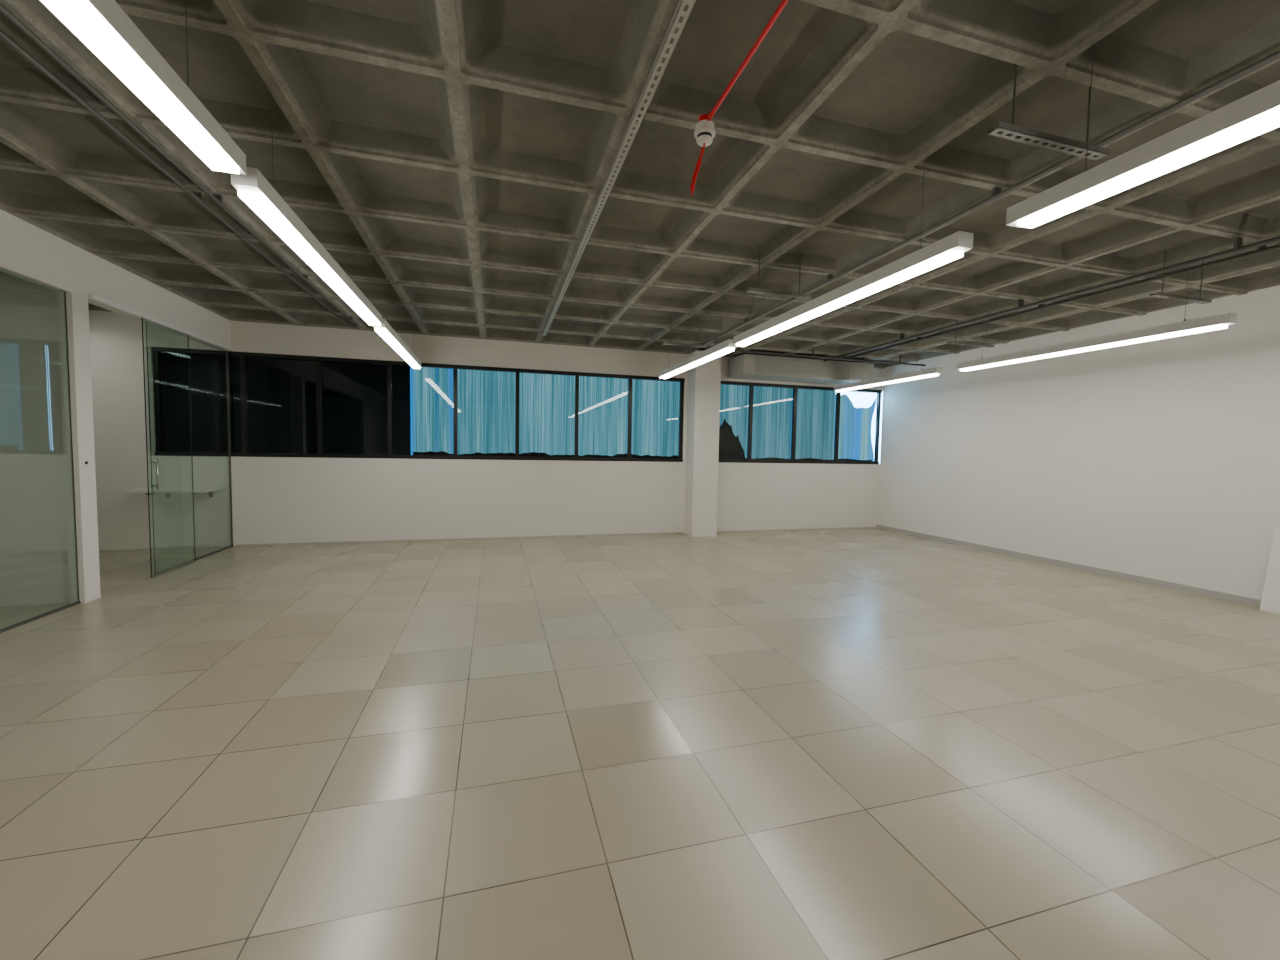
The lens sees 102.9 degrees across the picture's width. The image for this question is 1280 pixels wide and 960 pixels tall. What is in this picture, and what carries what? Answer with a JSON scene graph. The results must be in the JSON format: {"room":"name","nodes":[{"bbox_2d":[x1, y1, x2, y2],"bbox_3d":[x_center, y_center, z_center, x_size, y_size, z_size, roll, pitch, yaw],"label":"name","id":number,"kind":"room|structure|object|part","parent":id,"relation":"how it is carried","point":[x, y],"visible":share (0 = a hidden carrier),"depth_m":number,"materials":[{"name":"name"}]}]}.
{"room":"open-plan office","nodes":[
{"label":"open-plan office","id":0,"kind":"room"},
{"bbox_2d":[0,271,69,605],"bbox_3d":[-7.844,-0.536,4.444,4.540,3.520,0.120,0,3,-16],"label":"glass panel","id":1,"kind":"structure","parent":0,"point":[33,532],"depth_m":4.95,"materials":[{"name":"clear glass"}]},
{"bbox_2d":[0,209,230,603],"bbox_3d":[-4.526,-0.302,1.293,0.120,3.520,13.890,0,3,-16],"label":"wall","id":2,"kind":"structure","parent":0,"point":[27,250],"depth_m":5.05,"materials":[{"name":"white paint"}]},
{"bbox_2d":[1,268,78,628],"bbox_3d":[-5.219,-0.227,3.767,0.012,3.030,2.570,0,3,-16],"label":"window","id":3,"kind":"structure","parent":2,"relation":"in","point":[1,268],"depth_m":4.97,"materials":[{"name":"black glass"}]},
{"bbox_2d":[0,351,233,632],"bbox_3d":[-5.292,-0.232,4.022,0.030,3.050,8.240,0,3,-16],"label":"trim","id":4,"kind":"structure","parent":2,"relation":"attached to","point":[227,374],"depth_m":7.86,"materials":[{"name":"grey metal"}]},
{"bbox_2d":[88,293,233,350],"bbox_3d":[-5.928,-1.936,6.523,0.040,0.050,2.890,0,3,-16],"label":"trim","id":5,"kind":"structure","parent":2,"relation":"attached to","point":[94,297],"depth_m":6.03,"materials":[{"name":"grey metal"}]},
{"bbox_2d":[141,318,195,577],"bbox_3d":[-5.877,-0.381,6.418,0.057,3.040,0.920,0,3,-16],"label":"door","id":6,"kind":"structure","parent":2,"relation":"in","point":[156,462],"depth_m":6.08,"materials":[{"name":"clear glass"}]},
{"bbox_3d":[-5.781,-0.071,6.090,0.051,0.360,0.022,0,3,-16],"label":"handle","id":7,"kind":"part","parent":6,"relation":"part of","materials":[{"name":"metal"}]},
{"bbox_2d":[145,321,231,572],"bbox_3d":[-6.156,-0.427,7.060,0.012,3.030,1.910,0,3,-16],"label":"window","id":8,"kind":"structure","parent":2,"relation":"in","point":[145,321],"depth_m":6.15,"materials":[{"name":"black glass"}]},
{"bbox_2d":[89,310,883,549],"bbox_3d":[-2.788,-0.923,9.112,17.220,3.950,0.250,0,3,-16],"label":"wall","id":9,"kind":"structure","parent":0,"point":[275,499],"depth_m":8.68,"materials":[{"name":"white paint"}]},
{"bbox_2d":[123,487,223,497],"bbox_3d":[-6.886,0.205,7.578,0.940,0.165,0.590,0,3,-16],"label":"wall shelf","id":10,"kind":"object","parent":9,"relation":"attached to","point":[197,490],"visible":0.99,"depth_m":7.41,"materials":[{"name":"white plastic"}]},
{"bbox_2d":[151,347,684,461],"bbox_3d":[-3.247,-1.179,8.881,8.510,1.630,0.094,0,3,-16],"label":"window","id":11,"kind":"structure","parent":9,"relation":"in","point":[156,351],"depth_m":8.58,"materials":[{"name":"black metal"}]},
{"bbox_2d":[160,352,241,452],"bbox_3d":[-6.820,-1.191,7.976,1.140,1.630,0.001,0,3,-16],"label":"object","id":12,"kind":"object","parent":11,"relation":"in","point":[208,382],"visible":0.8,"depth_m":7.96,"materials":[{"name":"black glass"}]},
{"bbox_2d":[321,361,387,454],"bbox_3d":[-4.757,-1.187,8.562,1.050,1.630,0.001,0,3,-16],"label":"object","id":13,"kind":"object","parent":11,"relation":"in","point":[354,395],"visible":0.81,"depth_m":8.55,"materials":[{"name":"black glass"}]},
{"bbox_2d":[410,366,453,454],"bbox_3d":[-3.624,-1.185,8.884,0.786,1.630,0.036,0,3,-16],"label":"plastic film","id":14,"kind":"object","parent":11,"relation":"attached to","point":[431,389],"visible":0.78,"depth_m":8.88,"materials":[{"name":"blue plastic"}]},
{"bbox_2d":[457,369,515,453],"bbox_3d":[-2.741,-1.184,9.136,1.050,1.630,0.036,0,3,-16],"label":"curtain","id":15,"kind":"object","parent":11,"relation":"attached to","point":[486,399],"visible":0.88,"depth_m":9.13,"materials":[{"name":"blue fabric"}]},
{"bbox_2d":[519,373,574,454],"bbox_3d":[-1.719,-1.182,9.426,1.074,1.630,0.038,0,3,-16],"label":"curtain","id":16,"kind":"object","parent":11,"relation":"attached to","point":[546,401],"visible":0.91,"depth_m":9.42,"materials":[{"name":"blue fabric"}]},
{"bbox_2d":[578,376,627,455],"bbox_3d":[-0.712,-1.180,9.712,1.020,1.630,0.036,0,3,-16],"label":"plastic film","id":17,"kind":"object","parent":11,"relation":"attached to","point":[603,402],"visible":0.87,"depth_m":9.71,"materials":[{"name":"blue plastic"}]},
{"bbox_2d":[631,379,679,456],"bbox_3d":[0.298,-1.179,9.999,1.080,1.630,0.036,0,3,-16],"label":"plastic film","id":18,"kind":"object","parent":11,"relation":"attached to","point":[655,404],"visible":0.84,"depth_m":10.00,"materials":[{"name":"blue plastic"}]},
{"bbox_2d":[413,451,677,458],"bbox_3d":[-1.561,-0.439,9.475,4.900,0.147,0.020,0,3,-16],"label":"plastic sheet","id":19,"kind":"object","parent":9,"relation":"in","point":[442,453],"visible":0.52,"depth_m":9.38,"materials":[{"name":"black plastic"}]},
{"bbox_2d":[236,527,876,545],"bbox_3d":[-0.552,1.045,9.731,12.145,0.030,0.012,0,3,-16],"label":"baseboard","id":20,"kind":"structure","parent":9,"relation":"attached to","point":[842,527],"depth_m":9.22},
{"bbox_2d":[630,491,631,531],"bbox_3d":[-0.167,0.332,9.797,0.029,1.340,0.010,0,3,-16],"label":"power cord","id":21,"kind":"object","parent":9,"relation":"attached to","point":[631,491],"visible":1,"depth_m":9.81,"materials":[{"name":"white plastic"}]},
{"bbox_2d":[684,350,720,536],"bbox_3d":[1.210,-0.682,9.915,0.510,3.520,0.420,0,3,-16],"label":"column","id":22,"kind":"structure","parent":9,"relation":"attached to","point":[703,383],"depth_m":9.73,"materials":[{"name":"white paint"}]},
{"bbox_2d":[719,384,748,457],"bbox_3d":[1.846,-1.176,10.442,0.820,1.630,0.036,0,3,-16],"label":"plastic film","id":23,"kind":"object","parent":9,"relation":"attached to","point":[734,399],"visible":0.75,"depth_m":10.46,"materials":[{"name":"blue plastic"}]},
{"bbox_2d":[752,386,792,458],"bbox_3d":[2.731,-1.175,10.692,1.020,1.630,0.037,0,3,-16],"label":"plastic film","id":24,"kind":"object","parent":9,"relation":"attached to","point":[772,406],"visible":0.87,"depth_m":10.70,"materials":[{"name":"blue plastic"}]},
{"bbox_2d":[719,419,871,460],"bbox_3d":[3.332,-0.801,10.844,3.860,0.888,0.020,0,3,-16],"label":"plastic sheet","id":25,"kind":"object","parent":9,"relation":"in","point":[730,447],"visible":0.43,"depth_m":10.44,"materials":[{"name":"black plastic"}]},
{"bbox_2d":[718,381,881,463],"bbox_3d":[3.395,-1.167,10.770,3.980,1.630,0.094,0,3,-16],"label":"window","id":26,"kind":"structure","parent":9,"relation":"in","point":[751,385],"depth_m":10.74,"materials":[{"name":"black metal"}]},
{"bbox_2d":[795,389,835,459],"bbox_3d":[3.732,-1.173,10.976,1.060,1.630,0.037,0,3,-16],"label":"plastic film","id":27,"kind":"object","parent":9,"relation":"attached to","point":[815,421],"visible":0.85,"depth_m":10.99,"materials":[{"name":"blue plastic"}]},
{"bbox_2d":[833,394,876,460],"bbox_3d":[4.760,-1.120,11.272,1.080,1.528,0.038,0,3,-16],"label":"plastic film","id":28,"kind":"object","parent":9,"relation":"attached to","point":[855,441],"visible":0.87,"depth_m":11.28,"materials":[{"name":"blue plastic"}]},
{"bbox_2d":[0,528,1279,959],"bbox_3d":[-0.900,1.510,2.460,17.220,0.100,14.340,0,3,-16],"label":"floor","id":29,"kind":"structure","parent":0,"point":[860,743],"depth_m":2.72,"materials":[{"name":"tile"}]},
{"bbox_2d":[1259,529,1279,613],"bbox_3d":[6.947,1.000,5.248,0.177,0.891,0.670,0,3,-16],"label":"panel","id":30,"kind":"object","parent":29,"relation":"on","point":[1270,601],"visible":1,"depth_m":5.52,"materials":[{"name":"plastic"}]},
{"bbox_2d":[0,0,1279,368],"bbox_3d":[-0.823,-2.119,2.175,16.920,0.140,14.040,0,3,-16],"label":"ceiling","id":31,"kind":"structure","parent":0,"point":[454,159],"depth_m":3.48,"materials":[{"name":"concrete"}]},
{"bbox_2d":[40,0,245,174],"bbox_3d":[-1.505,-1.731,0.951,0.112,0.803,2.970,0,3,-16],"label":"linear pendant light","id":32,"kind":"object","parent":31,"relation":"hanging from","point":[102,26],"visible":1,"depth_m":1.78,"materials":[{"name":"white plastic"}]},
{"bbox_2d":[0,29,348,325],"bbox_3d":[-2.733,-2.022,1.652,0.052,0.063,12.900,0,3,-16],"label":"conduit pipe","id":33,"kind":"object","parent":31,"relation":"attached to","point":[198,196],"visible":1,"depth_m":3.21,"materials":[{"name":"grey metal"}]},
{"bbox_2d":[0,3,357,326],"bbox_3d":[-2.608,-2.022,1.687,0.052,0.063,12.900,0,3,-16],"label":"conduit pipe","id":34,"kind":"object","parent":31,"relation":"attached to","point":[218,199],"visible":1,"depth_m":3.03,"materials":[{"name":"grey metal"}]},
{"bbox_2d":[231,94,381,325],"bbox_3d":[-2.341,-1.910,3.894,0.112,0.803,2.920,0,3,-16],"label":"linear pendant light","id":35,"kind":"object","parent":31,"relation":"hanging from","point":[253,188],"visible":0.87,"depth_m":3.08,"materials":[{"name":"white plastic"}]},
{"bbox_2d":[238,190,380,325],"bbox_3d":[-2.348,-1.527,3.915,0.104,0.037,2.800,0,3,-16],"label":"diffuser","id":36,"kind":"object","parent":35,"relation":"attached to","point":[260,202],"depth_m":3.23,"materials":[{"name":"white plastic"}]},
{"bbox_2d":[373,305,420,368],"bbox_3d":[-3.155,-2.084,6.756,0.112,0.803,2.820,0,3,-16],"label":"linear pendant light","id":37,"kind":"object","parent":31,"relation":"hanging from","point":[385,330],"visible":0.88,"depth_m":6.26,"materials":[{"name":"white plastic"}]},
{"bbox_2d":[375,328,420,368],"bbox_3d":[-3.162,-1.701,6.777,0.104,0.037,2.700,0,3,-16],"label":"diffuser","id":38,"kind":"object","parent":37,"relation":"attached to","point":[385,333],"depth_m":6.39,"materials":[{"name":"white plastic"}]},
{"bbox_2d":[542,0,695,335],"bbox_3d":[0.078,-2.032,2.554,0.055,0.045,12.100,0,3,-16],"label":"channel","id":39,"kind":"object","parent":31,"relation":"attached to","point":[674,23],"visible":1,"depth_m":2.90,"materials":[{"name":"metal"}]},
{"bbox_2d":[663,316,707,347],"bbox_3d":[0.684,-2.244,7.660,0.700,0.450,0.060,0,3,-16],"label":"bracket","id":40,"kind":"object","parent":31,"relation":"hanging from","point":[664,343],"visible":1,"depth_m":7.66,"materials":[{"name":"metal"}]},
{"bbox_2d":[659,307,736,378],"bbox_3d":[0.752,-2.052,7.421,0.112,0.803,2.720,0,3,-16],"label":"linear pendant light","id":41,"kind":"object","parent":31,"relation":"hanging from","point":[725,347],"visible":0.85,"depth_m":6.99,"materials":[{"name":"white plastic"}]},
{"bbox_2d":[660,348,734,378],"bbox_3d":[0.745,-1.670,7.442,0.104,0.037,2.600,0,3,-16],"label":"diffuser","id":42,"kind":"object","parent":41,"relation":"attached to","point":[717,352],"depth_m":7.15,"materials":[{"name":"white plastic"}]},
{"bbox_2d":[706,0,788,120],"bbox_3d":[1.287,-1.817,-0.421,0.046,0.100,6.700,0,3,-16],"label":"conduit pipe","id":43,"kind":"object","parent":31,"relation":"attached to","point":[783,3],"visible":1,"depth_m":2.33,"materials":[{"name":"metal"}]},
{"bbox_2d":[690,114,714,195],"bbox_3d":[0.358,-1.805,2.846,0.116,0.420,0.116,-1,4,-32],"label":"smoke detector","id":44,"kind":"object","parent":43,"relation":"attached to","point":[704,133],"visible":0.98,"depth_m":2.82,"materials":[{"name":"white plastic"}]},
{"bbox_2d":[746,251,810,298],"bbox_3d":[1.405,-2.089,5.125,0.700,0.450,0.060,0,3,-16],"label":"bracket","id":45,"kind":"object","parent":31,"relation":"hanging from","point":[750,290],"visible":1,"depth_m":5.12,"materials":[{"name":"metal"}]},
{"bbox_3d":[1.184,-2.090,5.062,0.009,0.449,0.009,-2,4,-38],"label":"threaded rod","id":46,"kind":"part","parent":45,"relation":"part of","materials":[{"name":"grey metal"}]},
{"bbox_3d":[1.626,-2.090,5.188,0.009,0.449,0.009,1,3,7],"label":"threaded rod","id":47,"kind":"part","parent":45,"relation":"part of","materials":[{"name":"grey metal"}]},
{"bbox_2d":[728,350,873,384],"bbox_3d":[3.235,-2.285,10.206,2.900,0.560,0.700,0,3,-16],"label":"air conditioner","id":48,"kind":"object","parent":31,"relation":"hanging from","point":[744,366],"visible":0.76,"depth_m":9.91,"materials":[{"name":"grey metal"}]},
{"bbox_2d":[755,358,863,379],"bbox_3d":[3.326,-2.148,9.886,2.400,0.275,0.020,0,3,-16],"label":"grille","id":49,"kind":"object","parent":48,"relation":"attached to","point":[788,367],"depth_m":9.87,"materials":[{"name":"grey metal"}]},
{"bbox_2d":[706,339,925,365],"bbox_3d":[3.282,-2.271,9.126,4.500,0.187,0.036,0,3,-16],"label":"conduit pipe","id":50,"kind":"object","parent":31,"relation":"attached to","point":[735,350],"visible":0.84,"depth_m":9.10,"materials":[{"name":"grey metal"}]},
{"bbox_2d":[733,167,973,346],"bbox_3d":[1.572,-1.877,4.535,0.112,0.803,3.030,0,3,-16],"label":"linear pendant light","id":51,"kind":"object","parent":31,"relation":"hanging from","point":[952,247],"visible":0.9,"depth_m":3.82,"materials":[{"name":"white plastic"}]},
{"bbox_2d":[736,250,963,346],"bbox_3d":[1.566,-1.494,4.556,0.104,0.037,2.910,0,3,-16],"label":"diffuser","id":52,"kind":"object","parent":51,"relation":"attached to","point":[935,259],"depth_m":3.94,"materials":[{"name":"white plastic"}]},
{"bbox_2d":[834,343,942,391],"bbox_3d":[4.247,-2.076,8.949,0.112,0.803,2.450,0,3,-16],"label":"linear pendant light","id":53,"kind":"object","parent":31,"relation":"hanging from","point":[931,372],"visible":0.91,"depth_m":8.66,"materials":[{"name":"white plastic"}]},
{"bbox_2d":[836,374,938,391],"bbox_3d":[4.240,-1.694,8.970,0.104,0.037,2.330,0,3,-16],"label":"diffuser","id":54,"kind":"object","parent":53,"relation":"attached to","point":[909,377],"depth_m":8.82,"materials":[{"name":"white plastic"}]},
{"bbox_2d":[947,320,993,347],"bbox_3d":[4.740,-2.151,7.288,0.800,0.450,0.060,0,3,-16],"label":"bracket","id":55,"kind":"object","parent":31,"relation":"hanging from","point":[955,342],"visible":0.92,"depth_m":7.28,"materials":[{"name":"metal"}]},
{"bbox_2d":[686,50,1279,352],"bbox_3d":[2.640,-2.010,3.232,0.056,0.075,13.000,0,3,-16],"label":"conduit pipe","id":56,"kind":"object","parent":31,"relation":"attached to","point":[996,191],"visible":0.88,"depth_m":3.27,"materials":[{"name":"grey metal"}]},
{"bbox_2d":[988,64,1108,160],"bbox_3d":[2.099,-1.936,2.593,0.750,0.450,0.060,0,3,-16],"label":"cable tray","id":57,"kind":"object","parent":31,"relation":"hanging from","point":[1012,132],"visible":0.93,"depth_m":2.58,"materials":[{"name":"metal"}]},
{"bbox_3d":[1.854,-1.937,2.523,0.009,0.449,0.009,-2,4,-38],"label":"threaded rod","id":58,"kind":"part","parent":57,"relation":"part of","materials":[{"name":"grey metal"}]},
{"bbox_3d":[2.344,-1.936,2.663,0.009,0.449,0.009,-2,4,-38],"label":"threaded rod","id":59,"kind":"part","parent":57,"relation":"part of","materials":[{"name":"grey metal"}]},
{"bbox_2d":[823,236,1279,361],"bbox_3d":[5.272,-1.972,3.774,0.064,0.119,12.600,0,3,-16],"label":"conduit pipe","id":60,"kind":"object","parent":31,"relation":"attached to","point":[1238,241],"visible":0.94,"depth_m":5.33,"materials":[{"name":"grey metal"}]},
{"bbox_2d":[838,244,1279,360],"bbox_3d":[5.580,-1.987,3.861,0.060,0.087,12.600,0,3,-16],"label":"conduit pipe","id":61,"kind":"object","parent":31,"relation":"attached to","point":[1261,249],"visible":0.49,"depth_m":5.59,"materials":[{"name":"grey metal"}]},
{"bbox_2d":[956,266,1237,370],"bbox_3d":[5.070,-1.900,6.054,0.112,0.803,2.880,0,3,-16],"label":"linear pendant light","id":62,"kind":"object","parent":31,"relation":"hanging from","point":[1217,322],"visible":0.93,"depth_m":5.57,"materials":[{"name":"white plastic"}]},
{"bbox_2d":[960,324,1227,370],"bbox_3d":[5.064,-1.518,6.075,0.104,0.037,2.760,0,3,-16],"label":"diffuser","id":63,"kind":"object","parent":62,"relation":"attached to","point":[1197,328],"depth_m":5.68,"materials":[{"name":"white plastic"}]},
{"bbox_2d":[1006,44,1279,228],"bbox_3d":[2.473,-1.684,1.366,0.112,0.803,2.970,0,3,-16],"label":"linear pendant light","id":64,"kind":"object","parent":31,"relation":"hanging from","point":[1257,113],"visible":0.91,"depth_m":2.17,"materials":[{"name":"white plastic"}]},
{"bbox_2d":[1017,106,1279,228],"bbox_3d":[2.467,-1.302,1.388,0.104,0.037,2.850,0,3,-16],"label":"diffuser","id":65,"kind":"object","parent":64,"relation":"attached to","point":[1260,120],"depth_m":2.17,"materials":[{"name":"white plastic"}]},
{"bbox_2d":[1150,251,1211,303],"bbox_3d":[5.377,-2.015,5.051,0.800,0.450,0.060,0,3,-16],"label":"bracket","id":66,"kind":"object","parent":31,"relation":"hanging from","point":[1162,294],"visible":0.97,"depth_m":5.04,"materials":[{"name":"metal"}]},
{"bbox_3d":[5.107,-2.016,4.974,0.009,0.449,0.009,1,3,7],"label":"threaded rod","id":67,"kind":"part","parent":66,"relation":"part of","materials":[{"name":"grey metal"}]},
{"bbox_3d":[5.646,-2.015,5.128,0.009,0.449,0.009,-2,4,-38],"label":"threaded rod","id":68,"kind":"part","parent":66,"relation":"part of","materials":[{"name":"grey metal"}]},
{"bbox_2d":[877,285,1279,599],"bbox_3d":[7.328,-0.496,4.652,0.200,3.950,13.890,0,3,-16],"label":"wall","id":69,"kind":"structure","parent":0,"point":[1159,459],"depth_m":7.06,"materials":[{"name":"white paint"}]},
{"bbox_2d":[877,524,1260,606],"bbox_3d":[7.191,1.435,4.730,0.015,0.080,13.890,0,3,-16],"label":"baseboard","id":70,"kind":"structure","parent":69,"relation":"attached to","point":[1215,594],"depth_m":7.19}
]}

